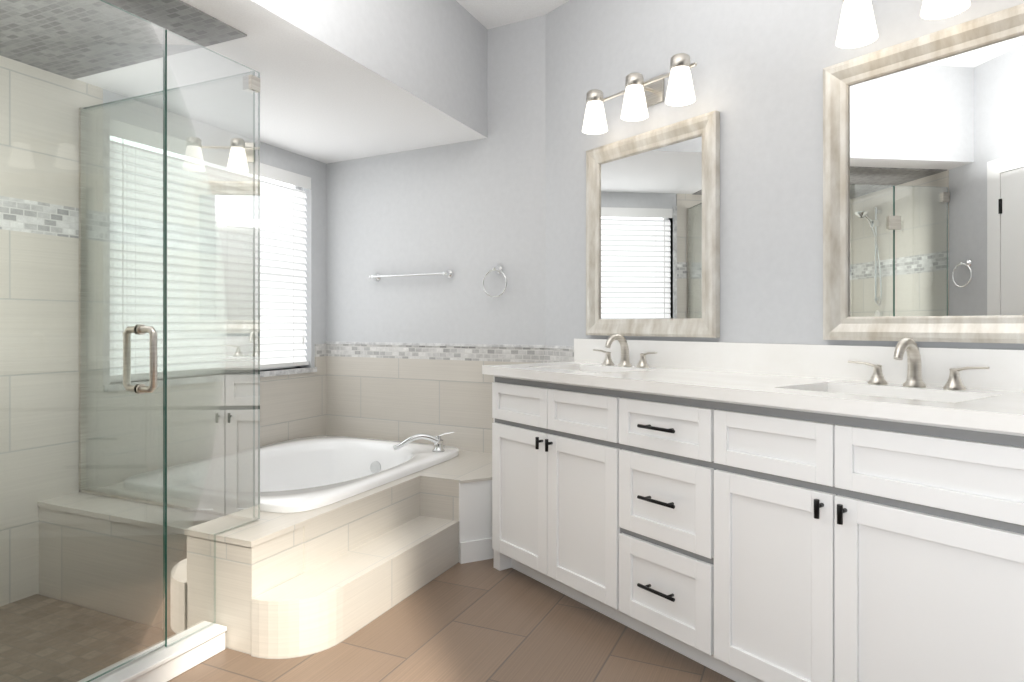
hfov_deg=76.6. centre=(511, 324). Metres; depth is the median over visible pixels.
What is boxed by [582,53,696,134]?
sconce
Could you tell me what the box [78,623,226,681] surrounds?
shower curb
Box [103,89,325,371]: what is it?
wall
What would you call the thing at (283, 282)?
window blind
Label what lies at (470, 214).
wall
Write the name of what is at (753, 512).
bathroom vanity
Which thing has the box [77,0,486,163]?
ceiling
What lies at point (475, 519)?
wall
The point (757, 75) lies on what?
wall
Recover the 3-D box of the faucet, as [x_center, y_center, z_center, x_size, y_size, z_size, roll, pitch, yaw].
[-0.481,0.637,3.518,0.280,0.105,0.204,0,0,25]
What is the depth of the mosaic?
2.31 m
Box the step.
[251,516,458,658]
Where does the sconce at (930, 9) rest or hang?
attached to the wall at (757, 75)
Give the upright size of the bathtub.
0.463 m
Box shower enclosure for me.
[0,0,259,681]
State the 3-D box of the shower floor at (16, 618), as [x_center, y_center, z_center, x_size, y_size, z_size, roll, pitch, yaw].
[-1.761,1.097,1.874,0.953,0.006,1.246,0,0,24]
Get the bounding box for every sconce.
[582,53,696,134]
[835,0,877,48]
[920,0,970,19]
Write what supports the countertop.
on the bathroom vanity
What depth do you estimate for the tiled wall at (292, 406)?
3.96 m
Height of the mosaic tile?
0.610 m
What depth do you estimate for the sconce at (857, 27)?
2.00 m
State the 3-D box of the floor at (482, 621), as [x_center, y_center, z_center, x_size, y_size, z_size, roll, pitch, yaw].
[-0.562,1.125,0.696,5.200,0.050,6.600,0,0,24]
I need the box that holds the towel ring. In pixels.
[483,265,506,297]
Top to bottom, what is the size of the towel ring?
0.183 m
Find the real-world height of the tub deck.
0.380 m
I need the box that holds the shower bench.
[37,492,303,654]
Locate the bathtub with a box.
[260,431,458,512]
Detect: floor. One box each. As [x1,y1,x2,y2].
[0,594,149,681]
[168,558,734,681]
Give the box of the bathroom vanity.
[482,365,1023,681]
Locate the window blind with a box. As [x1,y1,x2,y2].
[260,163,310,368]
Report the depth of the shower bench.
2.40 m
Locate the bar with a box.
[369,269,452,281]
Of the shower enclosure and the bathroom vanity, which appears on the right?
the bathroom vanity
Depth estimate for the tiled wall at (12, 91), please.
2.63 m
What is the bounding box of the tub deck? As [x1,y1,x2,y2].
[260,450,491,572]
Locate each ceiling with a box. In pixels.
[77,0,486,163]
[456,0,568,28]
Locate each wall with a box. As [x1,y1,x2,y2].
[0,56,102,606]
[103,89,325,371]
[260,176,325,445]
[325,341,543,452]
[326,15,544,344]
[459,476,493,563]
[545,0,1023,349]
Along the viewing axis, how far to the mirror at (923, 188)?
1.98 m
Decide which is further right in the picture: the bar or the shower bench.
the bar
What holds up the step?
on the floor at (482, 621)
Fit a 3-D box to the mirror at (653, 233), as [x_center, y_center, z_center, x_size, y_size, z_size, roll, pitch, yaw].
[0.594,-0.399,2.882,0.034,0.902,0.751,0,0,-36]
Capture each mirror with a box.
[586,110,719,337]
[823,3,1023,343]
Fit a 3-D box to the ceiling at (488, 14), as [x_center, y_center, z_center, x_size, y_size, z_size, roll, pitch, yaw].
[-0.562,-1.685,0.696,5.200,0.050,6.600,0,0,24]

